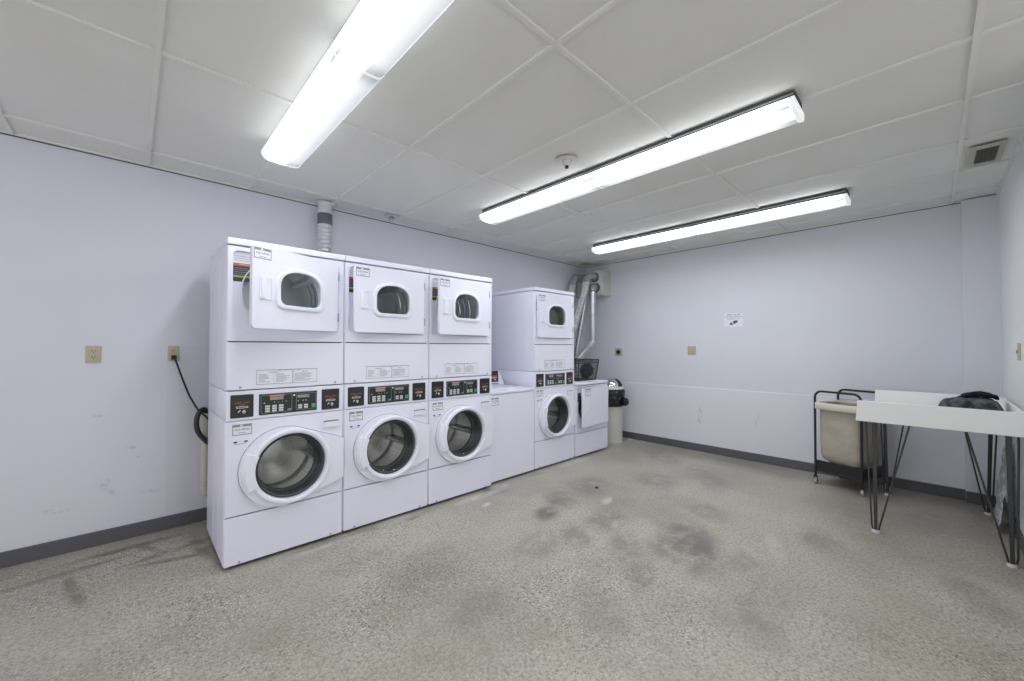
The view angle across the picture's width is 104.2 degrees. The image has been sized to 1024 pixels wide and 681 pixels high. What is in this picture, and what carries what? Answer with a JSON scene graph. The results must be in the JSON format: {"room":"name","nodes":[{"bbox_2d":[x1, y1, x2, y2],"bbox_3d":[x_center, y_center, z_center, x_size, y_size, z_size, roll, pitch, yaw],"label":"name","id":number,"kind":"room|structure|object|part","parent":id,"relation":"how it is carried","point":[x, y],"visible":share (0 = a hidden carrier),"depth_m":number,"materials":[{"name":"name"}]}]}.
{"room":"laundry","nodes":[
{"label":"laundry","id":0,"kind":"room"},
{"bbox_2d":[0,134,584,551],"bbox_3d":[-1.679,0.030,3.806,8.018,2.717,0.120,1,-1,-44],"label":"wall","id":1,"kind":"structure","parent":0,"point":[113,255],"depth_m":2.73,"materials":[{"name":"paint"}]},
{"bbox_2d":[85,346,101,362],"bbox_3d":[-2.790,0.093,2.657,0.074,0.114,0.010,1,-1,-44],"label":"wall outlet","id":2,"kind":"object","parent":1,"relation":"attached to","point":[92,353],"visible":1,"depth_m":2.65,"materials":[{"name":"beige plastic"}]},
{"bbox_2d":[90,349,96,353],"bbox_3d":[-2.788,0.073,2.655,0.036,0.027,0.004,1,-1,-44],"label":"receptacle","id":3,"kind":"object","parent":2,"relation":"attached to","point":[92,351],"depth_m":2.65,"materials":[{"name":"beige plastic"}]},
{"bbox_2d":[0,507,206,568],"bbox_3d":[-1.689,1.339,3.684,7.868,0.095,0.014,1,-1,-44],"label":"baseboard","id":4,"kind":"structure","parent":1,"relation":"attached to","point":[9,558],"depth_m":2.65,"materials":[{"name":"grey plastic"}]},
{"bbox_2d":[168,346,179,360],"bbox_3d":[-2.494,0.096,2.939,0.066,0.112,0.010,1,-1,-44],"label":"wall outlet","id":5,"kind":"object","parent":1,"relation":"attached to","point":[172,350],"visible":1,"depth_m":2.94,"materials":[{"name":"beige plastic"}]},
{"bbox_2d":[171,355,207,419],"bbox_3d":[-2.354,0.378,2.950,0.297,0.538,0.051,0,-1,-11],"label":"power cord","id":6,"kind":"object","parent":1,"relation":"attached to","point":[173,357],"visible":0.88,"depth_m":2.94,"materials":[{"name":"black plastic"}]},
{"bbox_2d":[199,413,207,495],"bbox_3d":[-2.303,0.870,3.041,0.125,0.640,0.068,1,-1,-44],"label":"drain pipe","id":7,"kind":"object","parent":1,"relation":"attached to","point":[204,422],"visible":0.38,"depth_m":3.00,"materials":[{"name":"beige plastic"}]},
{"bbox_2d":[193,407,207,444],"bbox_3d":[-2.287,0.674,3.021,0.205,0.350,0.092,1,-1,-44],"label":"hose","id":8,"kind":"object","parent":7,"relation":"attached to","point":[197,430],"visible":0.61,"depth_m":2.95,"materials":[{"name":"black rubber"}]},
{"bbox_2d":[0,0,1023,267],"bbox_3d":[0.481,-1.317,1.585,8.048,0.127,6.404,1,-1,-44],"label":"ceiling","id":9,"kind":"structure","parent":0,"point":[478,114],"depth_m":2.09,"materials":[{"name":"tile"}]},
{"bbox_2d":[315,200,334,252],"bbox_3d":[-1.683,-0.523,3.576,0.170,1.418,0.170,1,-1,-44],"label":"duct","id":10,"kind":"object","parent":9,"relation":"attached to","point":[324,216],"visible":0.37,"depth_m":3.54,"materials":[{"name":"silver metal"}]},
{"bbox_2d":[261,0,453,167],"bbox_3d":[-0.656,-1.209,1.712,0.230,0.104,2.460,1,-1,-44],"label":"ceiling light","id":11,"kind":"object","parent":9,"relation":"attached to","point":[378,33],"visible":1,"depth_m":1.71,"materials":[{"name":"grey plastic"}]},
{"bbox_2d":[384,214,398,221],"bbox_3d":[-1.182,-1.196,3.918,0.136,0.057,0.136,1,-1,-44],"label":"fitting","id":12,"kind":"object","parent":9,"relation":"attached to","point":[392,217],"visible":1,"depth_m":3.90,"materials":[{"name":"silver metal"}]},
{"bbox_2d":[556,155,577,168],"bbox_3d":[0.377,-1.213,2.745,0.150,0.056,0.150,1,-1,-44],"label":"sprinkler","id":13,"kind":"object","parent":9,"relation":"attached to","point":[566,160],"visible":1,"depth_m":2.72,"materials":[{"name":"white metal"}]},
{"bbox_2d":[479,90,803,224],"bbox_3d":[0.622,-1.186,2.929,0.230,0.104,2.460,1,-1,-44],"label":"ceiling light","id":14,"kind":"object","parent":9,"relation":"attached to","point":[784,110],"visible":1,"depth_m":2.48,"materials":[{"name":"grey plastic"}]},
{"bbox_2d":[591,189,850,254],"bbox_3d":[1.922,-1.163,4.167,0.230,0.104,2.460,1,-1,-44],"label":"ceiling light","id":15,"kind":"object","parent":9,"relation":"attached to","point":[840,198],"visible":1,"depth_m":3.83,"materials":[{"name":"grey plastic"}]},
{"bbox_2d":[966,139,1007,167],"bbox_3d":[3.142,-1.229,2.647,0.400,0.015,0.158,1,-1,-44],"label":"ceiling vent","id":16,"kind":"object","parent":9,"relation":"in","point":[991,152],"visible":1,"depth_m":2.62,"materials":[{"name":"grey"}]},
{"bbox_2d":[976,145,999,162],"bbox_3d":[3.143,-1.229,2.642,0.270,0.002,0.094,1,-1,-44],"label":"grille","id":17,"kind":"object","parent":16,"relation":"attached to","point":[991,153],"depth_m":2.62,"materials":[{"name":"grey"}]},
{"bbox_2d":[0,437,1023,680],"bbox_3d":[0.475,1.416,1.540,8.048,0.120,6.404,1,-1,-44],"label":"floor","id":18,"kind":"structure","parent":0,"point":[681,564],"depth_m":2.17,"materials":[{"name":"concrete"}]},
{"bbox_2d":[207,237,344,567],"bbox_3d":[-1.604,0.380,2.759,0.694,1.983,0.952,1,-1,-44],"label":"dryer","id":19,"kind":"object","parent":18,"relation":"on","point":[275,472],"visible":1,"depth_m":2.56,"materials":[{"name":"white metal"}]},
{"bbox_3d":[-1.425,-0.306,2.314,0.014,0.135,0.074,0,-1,24],"label":"door handle","id":20,"kind":"part","parent":19,"relation":"part of","materials":[{"name":"white"}]},
{"bbox_2d":[207,408,343,566],"bbox_3d":[-1.670,0.915,2.818,0.692,0.855,0.756,1,-1,-44],"label":"washer","id":21,"kind":"object","parent":19,"relation":"in","point":[274,480],"depth_m":2.58,"materials":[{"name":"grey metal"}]},
{"bbox_3d":[-1.685,-0.590,2.862,0.692,0.040,0.712,1,-1,-44],"label":"dryer lid","id":22,"kind":"part","parent":19,"relation":"part of","materials":[{"name":"white metal"}]},
{"bbox_3d":[-1.456,1.205,2.589,0.682,0.284,0.022,1,-1,-44],"label":"kick panel","id":23,"kind":"part","parent":19,"relation":"part of","materials":[{"name":"white metal"}]},
{"bbox_3d":[-1.454,0.159,2.606,0.682,0.289,0.022,1,-1,-44],"label":"access panel","id":24,"kind":"part","parent":19,"relation":"part of","materials":[{"name":"white metal"}]},
{"bbox_3d":[-1.452,0.402,2.595,0.338,0.131,0.016,1,-1,-44],"label":"control panel","id":25,"kind":"part","parent":19,"relation":"part of","materials":[{"name":"black plastic"}]},
{"bbox_3d":[-1.351,-0.305,2.522,0.024,0.478,0.597,0,-1,24],"label":"dryer door","id":26,"kind":"part","parent":19,"relation":"part of","materials":[{"name":"white metal"}]},
{"bbox_3d":[-1.337,-0.316,2.527,0.029,0.263,0.341,0,-1,24],"label":"window trim","id":27,"kind":"part","parent":19,"relation":"part of","materials":[{"name":"white plastic"}]},
{"bbox_2d":[342,256,428,530],"bbox_3d":[-1.155,0.390,3.294,0.694,1.983,0.796,1,-1,-44],"label":"dryer","id":28,"kind":"object","parent":18,"relation":"on","point":[385,431],"visible":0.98,"depth_m":3.05,"materials":[{"name":"white metal"}]},
{"bbox_3d":[-1.052,-0.296,2.866,0.014,0.135,0.074,-1,-1,41],"label":"door handle","id":29,"kind":"part","parent":28,"relation":"part of","materials":[{"name":"white plastic"}]},
{"bbox_3d":[-0.953,1.214,3.067,0.682,0.284,0.022,1,-1,-44],"label":"kick panel","id":30,"kind":"part","parent":28,"relation":"part of","materials":[{"name":"white metal"}]},
{"bbox_2d":[342,401,428,529],"bbox_3d":[-1.168,0.924,3.297,0.692,0.855,0.756,1,-1,-44],"label":"washer","id":31,"kind":"object","parent":28,"relation":"in","point":[386,444],"depth_m":3.07,"materials":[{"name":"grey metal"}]},
{"bbox_3d":[-1.182,-0.581,3.341,0.692,0.040,0.712,1,-1,-44],"label":"dryer lid","id":32,"kind":"part","parent":28,"relation":"part of","materials":[{"name":"white metal"}]},
{"bbox_3d":[-0.951,0.168,3.084,0.682,0.289,0.022,1,-1,-44],"label":"access panel","id":33,"kind":"part","parent":28,"relation":"part of","materials":[{"name":"white metal"}]},
{"bbox_3d":[-0.949,0.411,3.073,0.338,0.131,0.016,1,-1,-44],"label":"control panel","id":34,"kind":"part","parent":28,"relation":"part of","materials":[{"name":"black plastic"}]},
{"bbox_3d":[-0.921,-0.295,3.045,0.024,0.478,0.597,-1,-1,41],"label":"dryer door","id":35,"kind":"part","parent":28,"relation":"part of","materials":[{"name":"white metal"}]},
{"bbox_3d":[-0.907,-0.307,3.046,0.029,0.263,0.341,-1,-1,41],"label":"window trim","id":36,"kind":"part","parent":28,"relation":"part of","materials":[{"name":"white plastic"}]},
{"bbox_2d":[427,269,492,504],"bbox_3d":[-0.649,0.399,3.769,0.694,1.983,0.806,1,-1,-44],"label":"dryer","id":37,"kind":"object","parent":18,"relation":"on","point":[460,418],"visible":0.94,"depth_m":3.53,"materials":[{"name":"white metal"}]},
{"bbox_3d":[-0.542,-0.287,3.339,0.014,0.135,0.074,-1,-1,40],"label":"door handle","id":38,"kind":"part","parent":37,"relation":"part of","materials":[{"name":"white"}]},
{"bbox_3d":[-0.451,1.223,3.546,0.682,0.284,0.022,1,-1,-44],"label":"kick panel","id":39,"kind":"part","parent":37,"relation":"part of","materials":[{"name":"white metal"}]},
{"bbox_3d":[-0.679,-0.572,3.819,0.692,0.040,0.712,1,-1,-44],"label":"dryer lid","id":40,"kind":"part","parent":37,"relation":"part of","materials":[{"name":"white metal"}]},
{"bbox_2d":[427,394,492,502],"bbox_3d":[-0.665,0.933,3.775,0.692,0.855,0.756,1,-1,-44],"label":"washer","id":41,"kind":"object","parent":37,"relation":"in","point":[460,425],"depth_m":3.55,"materials":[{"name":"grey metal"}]},
{"bbox_3d":[-0.448,0.177,3.563,0.682,0.289,0.022,1,-1,-44],"label":"access panel","id":42,"kind":"part","parent":37,"relation":"part of","materials":[{"name":"white metal"}]},
{"bbox_3d":[-0.446,0.419,3.552,0.338,0.131,0.016,1,-1,-44],"label":"control panel","id":43,"kind":"part","parent":37,"relation":"part of","materials":[{"name":"black plastic"}]},
{"bbox_3d":[-0.415,-0.286,3.521,0.024,0.478,0.597,-1,-1,40],"label":"dryer door","id":44,"kind":"part","parent":37,"relation":"part of","materials":[{"name":"white metal"}]},
{"bbox_3d":[-0.400,-0.298,3.522,0.029,0.263,0.341,-1,-1,40],"label":"window trim","id":45,"kind":"part","parent":37,"relation":"part of","materials":[{"name":"white plastic"}]},
{"bbox_2d":[491,370,534,482],"bbox_3d":[-0.233,0.870,4.295,0.641,1.060,0.710,1,-1,-44],"label":"washer","id":46,"kind":"object","parent":18,"relation":"on","point":[512,407],"visible":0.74,"depth_m":4.05,"materials":[{"name":"white metal"}]},
{"bbox_3d":[-0.170,0.497,4.236,0.489,0.009,0.410,1,-1,-44],"label":"lid","id":47,"kind":"part","parent":46,"relation":"part of","materials":[{"name":"white plastic"}]},
{"bbox_2d":[492,287,575,469],"bbox_3d":[0.267,0.417,4.749,0.694,1.983,0.760,1,-1,-44],"label":"dryer","id":48,"kind":"object","parent":18,"relation":"on","point":[528,350],"visible":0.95,"depth_m":4.50,"materials":[{"name":"white metal"}]},
{"bbox_3d":[0.253,-0.554,4.783,0.692,0.040,0.712,1,-1,-44],"label":"dryer lid","id":49,"kind":"part","parent":48,"relation":"part of","materials":[{"name":"white metal"}]},
{"bbox_3d":[0.346,-0.269,4.341,0.074,0.135,0.014,1,-1,-44],"label":"door handle","id":50,"kind":"part","parent":48,"relation":"part of","materials":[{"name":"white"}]},
{"bbox_2d":[549,307,558,324],"bbox_3d":[0.414,-0.262,4.625,0.370,0.354,0.216,1,-1,-44],"label":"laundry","id":51,"kind":"object","parent":48,"relation":"in","point":[553,314],"visible":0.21,"depth_m":4.57,"materials":[{"name":"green fabric"}]},
{"bbox_3d":[0.482,1.241,4.509,0.682,0.284,0.022,1,-1,-44],"label":"kick panel","id":52,"kind":"part","parent":48,"relation":"part of","materials":[{"name":"white metal"}]},
{"bbox_3d":[0.484,0.194,4.527,0.682,0.289,0.022,1,-1,-44],"label":"access panel","id":53,"kind":"part","parent":48,"relation":"part of","materials":[{"name":"white metal"}]},
{"bbox_2d":[533,385,575,441],"bbox_3d":[0.268,0.951,4.739,0.692,0.855,0.756,1,-1,-44],"label":"washer","id":54,"kind":"object","parent":48,"relation":"in","point":[554,405],"depth_m":4.56,"materials":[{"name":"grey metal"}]},
{"bbox_3d":[0.492,-0.269,4.507,0.597,0.478,0.024,1,-1,-44],"label":"dryer door","id":55,"kind":"part","parent":48,"relation":"part of","materials":[{"name":"white metal"}]},
{"bbox_3d":[0.486,0.437,4.516,0.338,0.131,0.016,1,-1,-44],"label":"control panel","id":56,"kind":"part","parent":48,"relation":"part of","materials":[{"name":"black plastic"}]},
{"bbox_3d":[0.507,-0.280,4.506,0.341,0.263,0.029,1,-1,-44],"label":"window trim","id":57,"kind":"part","parent":48,"relation":"part of","materials":[{"name":"white plastic"}]},
{"bbox_2d":[574,378,608,456],"bbox_3d":[0.791,0.969,5.225,0.694,0.897,0.778,1,-1,-44],"label":"dryer","id":58,"kind":"object","parent":18,"relation":"on","point":[590,396],"visible":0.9,"depth_m":4.94,"materials":[{"name":"white metal"}]},
{"bbox_2d":[574,358,598,380],"bbox_3d":[0.865,0.383,5.292,0.454,0.274,0.394,1,-1,-44],"label":"wire basket","id":59,"kind":"object","parent":58,"relation":"on","point":[578,361],"visible":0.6,"depth_m":5.18,"materials":[{"name":"grey metal"}]},
{"bbox_2d":[579,363,593,377],"bbox_3d":[0.996,0.402,5.321,0.168,0.219,0.200,1,-1,-30],"label":"net bag","id":60,"kind":"object","parent":59,"relation":"in","point":[585,372],"visible":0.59,"depth_m":5.26,"materials":[{"name":"black"}]},
{"bbox_3d":[0.925,0.811,4.830,0.014,0.130,0.065,-1,-1,42],"label":"door handle","id":61,"kind":"part","parent":58,"relation":"part of","materials":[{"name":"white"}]},
{"bbox_3d":[0.769,0.536,5.256,0.694,0.031,0.712,1,-1,-44],"label":"panel","id":62,"kind":"part","parent":58,"relation":"part of","materials":[{"name":"white metal"}]},
{"bbox_3d":[1.000,0.839,5.008,0.683,0.564,0.022,1,-1,-44],"label":"panel","id":63,"kind":"part","parent":58,"relation":"part of","materials":[{"name":"white metal"}]},
{"bbox_3d":[0.999,1.260,5.001,0.683,0.264,0.022,1,-1,-44],"label":"kick panel","id":64,"kind":"part","parent":58,"relation":"part of","materials":[{"name":"white metal"}]},
{"bbox_3d":[1.044,0.815,4.987,0.024,0.474,0.606,-1,-1,42],"label":"dryer door","id":65,"kind":"part","parent":58,"relation":"part of","materials":[{"name":"white metal"}]},
{"bbox_2d":[605,378,628,443],"bbox_3d":[1.417,0.978,5.657,0.412,0.895,0.390,0,-1,3],"label":"trash bin","id":66,"kind":"object","parent":18,"relation":"on","point":[617,400],"visible":0.79,"depth_m":5.51,"materials":[{"name":"grey plastic"}]},
{"bbox_3d":[1.411,0.593,5.665,0.300,0.125,0.300,1,-1,-44],"label":"dome lid","id":67,"kind":"part","parent":66,"relation":"part of","materials":[{"name":"silver metal"}]},
{"bbox_2d":[814,389,885,495],"bbox_3d":[3.239,0.941,3.827,0.455,0.915,0.433,1,-1,-24],"label":"laundry hamper","id":68,"kind":"object","parent":18,"relation":"on","point":[842,437],"visible":0.7,"depth_m":3.72,"materials":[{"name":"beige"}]},
{"bbox_2d":[817,459,884,479],"bbox_3d":[3.232,1.217,3.813,0.379,0.107,0.367,1,-1,-24],"label":"tray","id":69,"kind":"object","parent":68,"relation":"on","point":[842,469],"depth_m":3.69,"materials":[{"name":"black metal"}]},
{"bbox_2d":[856,390,1023,568],"bbox_3d":[3.180,0.911,3.014,1.194,0.949,0.765,1,-1,-44],"label":"table","id":70,"kind":"object","parent":18,"relation":"on","point":[904,408],"visible":0.98,"depth_m":2.69,"materials":[{"name":"white laminate"}]},
{"bbox_3d":[2.605,0.973,2.907,0.015,0.782,0.043,1,-1,-44],"label":"brace rod","id":71,"kind":"part","parent":70,"relation":"part of","materials":[{"name":"grey metal"}]},
{"bbox_3d":[2.627,0.976,2.886,0.020,0.789,0.025,1,-1,-44],"label":"leg","id":72,"kind":"part","parent":70,"relation":"part of","materials":[{"name":"grey metal"}]},
{"bbox_3d":[3.337,0.985,3.592,0.113,0.783,0.015,1,-1,-33],"label":"brace rod","id":73,"kind":"part","parent":70,"relation":"part of","materials":[{"name":"grey metal"}]},
{"bbox_3d":[3.350,0.989,3.575,0.118,0.789,0.026,1,-1,-40],"label":"leg","id":74,"kind":"part","parent":70,"relation":"part of","materials":[{"name":"grey metal"}]},
{"bbox_3d":[2.695,0.971,2.812,0.015,0.783,0.177,1,-1,-44],"label":"brace rod","id":75,"kind":"part","parent":70,"relation":"part of","materials":[{"name":"grey metal"}]},
{"bbox_3d":[3.407,0.984,3.518,0.011,0.783,0.165,0,-1,-3],"label":"brace rod","id":76,"kind":"part","parent":70,"relation":"part of","materials":[{"name":"grey metal"}]},
{"bbox_2d":[938,391,1003,410],"bbox_3d":[3.254,0.458,2.832,0.430,0.195,0.338,1,-1,-44],"label":"folded clothes","id":77,"kind":"object","parent":70,"relation":"on","point":[971,400],"visible":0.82,"depth_m":2.77,"materials":[{"name":"fabric"}]},
{"bbox_3d":[3.708,0.979,3.208,0.179,0.783,0.011,0,-1,6],"label":"brace rod","id":78,"kind":"part","parent":70,"relation":"part of","materials":[{"name":"grey metal"}]},
{"bbox_3d":[2.978,0.966,2.501,0.015,0.783,0.175,1,-1,-44],"label":"brace rod","id":79,"kind":"part","parent":70,"relation":"part of","materials":[{"name":"grey metal"}]},
{"bbox_3d":[3.769,0.982,3.143,0.026,0.789,0.129,-1,-1,41],"label":"leg","id":80,"kind":"part","parent":70,"relation":"part of","materials":[{"name":"grey metal"}]},
{"bbox_3d":[3.787,0.978,3.127,0.014,0.783,0.124,0,-1,31],"label":"brace rod","id":81,"kind":"part","parent":70,"relation":"part of","materials":[{"name":"grey metal"}]},
{"bbox_3d":[3.043,0.969,2.435,0.020,0.789,0.030,1,-1,-44],"label":"leg","id":82,"kind":"part","parent":70,"relation":"part of","materials":[{"name":"grey metal"}]},
{"bbox_3d":[3.062,0.966,2.413,0.015,0.782,0.027,1,-1,-44],"label":"brace rod","id":83,"kind":"part","parent":70,"relation":"part of","materials":[{"name":"grey metal"}]},
{"bbox_2d":[993,444,1005,532],"bbox_3d":[3.611,1.079,2.945,0.360,0.604,0.069,1,-1,-44],"label":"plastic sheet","id":84,"kind":"object","parent":18,"relation":"on","point":[1001,489],"visible":0.87,"depth_m":2.91,"materials":[{"name":"clear plastic"}]},
{"bbox_2d":[585,203,963,399],"bbox_3d":[2.734,0.057,4.899,0.120,2.717,4.383,1,-1,-44],"label":"wall","id":85,"kind":"structure","parent":0,"point":[873,304],"depth_m":4.36,"materials":[{"name":"paint"}]},
{"bbox_2d":[576,270,610,297],"bbox_3d":[1.260,-0.869,6.198,0.246,0.375,0.476,1,-1,-44],"label":"box","id":86,"kind":"object","parent":85,"relation":"attached to","point":[603,280],"visible":0.7,"depth_m":6.03,"materials":[{"name":"grey paint"}]},
{"bbox_2d":[569,275,583,293],"bbox_3d":[0.896,-0.387,6.015,0.545,1.251,0.168,1,-1,-29],"label":"flexible duct","id":87,"kind":"object","parent":86,"relation":"attached to","point":[576,278],"visible":0.3,"depth_m":5.98,"materials":[{"name":"silver metal"}]},
{"bbox_2d":[574,272,596,336],"bbox_3d":[1.037,-0.247,5.922,0.510,1.556,0.198,0,-1,-13],"label":"flexible duct","id":88,"kind":"object","parent":86,"relation":"attached to","point":[592,276],"visible":0.62,"depth_m":5.87,"materials":[{"name":"silver metal"}]},
{"bbox_2d":[573,283,598,377],"bbox_3d":[1.097,-0.013,5.948,0.404,1.688,0.166,0,-1,-4],"label":"duct","id":89,"kind":"object","parent":86,"relation":"attached to","point":[593,288],"visible":0.62,"depth_m":5.89,"materials":[{"name":"silver metal"}]},
{"bbox_2d":[572,296,587,369],"bbox_3d":[1.026,-0.070,6.053,0.265,1.212,0.084,0,-1,10],"label":"duct","id":90,"kind":"object","parent":89,"relation":"attached to","point":[581,321],"visible":0.55,"depth_m":6.02,"materials":[{"name":"silver metal"}]},
{"bbox_3d":[1.178,-0.870,6.120,0.009,0.363,0.464,1,-1,-44],"label":"plate","id":91,"kind":"part","parent":86,"relation":"part of","materials":[{"name":"grey paint"}]},
{"bbox_2d":[615,348,621,355],"bbox_3d":[1.597,0.173,5.992,0.016,0.114,0.114,1,-1,-44],"label":"dryer outlet","id":92,"kind":"object","parent":85,"relation":"attached to","point":[618,351],"visible":1,"depth_m":5.99,"materials":[{"name":"beige plastic"}]},
{"bbox_2d":[688,346,695,354],"bbox_3d":[2.349,0.130,5.208,0.010,0.114,0.104,1,-1,-44],"label":"blank plate","id":93,"kind":"object","parent":85,"relation":"attached to","point":[691,349],"visible":1,"depth_m":5.20,"materials":[{"name":"beige plastic"}]},
{"bbox_2d":[724,312,742,326],"bbox_3d":[2.695,-0.250,4.856,0.002,0.170,0.210,1,-1,-44],"label":"notice","id":94,"kind":"object","parent":85,"relation":"attached to","point":[730,319],"visible":1,"depth_m":4.85,"materials":[{"name":"white paper"}]},
{"bbox_2d":[621,382,965,489],"bbox_3d":[2.569,1.009,4.957,0.014,0.815,4.051,1,-1,-44],"label":"wainscoting","id":95,"kind":"structure","parent":85,"relation":"attached to","point":[781,425],"depth_m":4.60,"materials":[{"name":"paint"}]},
{"bbox_2d":[622,431,965,500],"bbox_3d":[2.563,1.368,4.936,0.014,0.095,4.037,1,-1,-44],"label":"baseboard","id":96,"kind":"structure","parent":85,"relation":"attached to","point":[945,491],"depth_m":4.47,"materials":[{"name":"grey plastic"}]},
{"bbox_2d":[961,194,1003,495],"bbox_3d":[4.023,0.085,3.412,0.062,2.617,0.212,1,-1,-44],"label":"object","id":97,"kind":"structure","parent":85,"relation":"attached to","point":[980,217],"depth_m":3.39,"materials":[{"name":"paint"}]},
{"bbox_2d":[966,491,996,506],"bbox_3d":[3.988,1.345,3.370,0.014,0.095,0.198,1,-1,-44],"label":"baseboard","id":98,"kind":"structure","parent":97,"relation":"attached to","point":[971,497],"depth_m":3.39,"materials":[{"name":"grey plastic"}]},
{"bbox_2d":[999,138,1023,535],"bbox_3d":[3.292,0.018,2.487,2.398,2.717,0.120,1,-1,-44],"label":"wall","id":99,"kind":"structure","parent":0,"point":[1011,196],"depth_m":2.82,"materials":[{"name":"paint"}]},
{"bbox_2d":[1003,498,1023,554],"bbox_3d":[3.216,1.329,2.488,2.322,0.095,0.014,1,-1,-44],"label":"baseboard","id":100,"kind":"structure","parent":99,"relation":"attached to","point":[1005,504],"depth_m":2.79,"materials":[{"name":"grey plastic"}]},
{"bbox_2d":[1016,343,1020,359],"bbox_3d":[3.380,0.075,2.664,0.104,0.114,0.016,1,-1,-44],"label":"wall switch","id":101,"kind":"object","parent":99,"relation":"attached to","point":[1018,351],"visible":1,"depth_m":2.65,"materials":[{"name":"beige plastic"}]}
]}

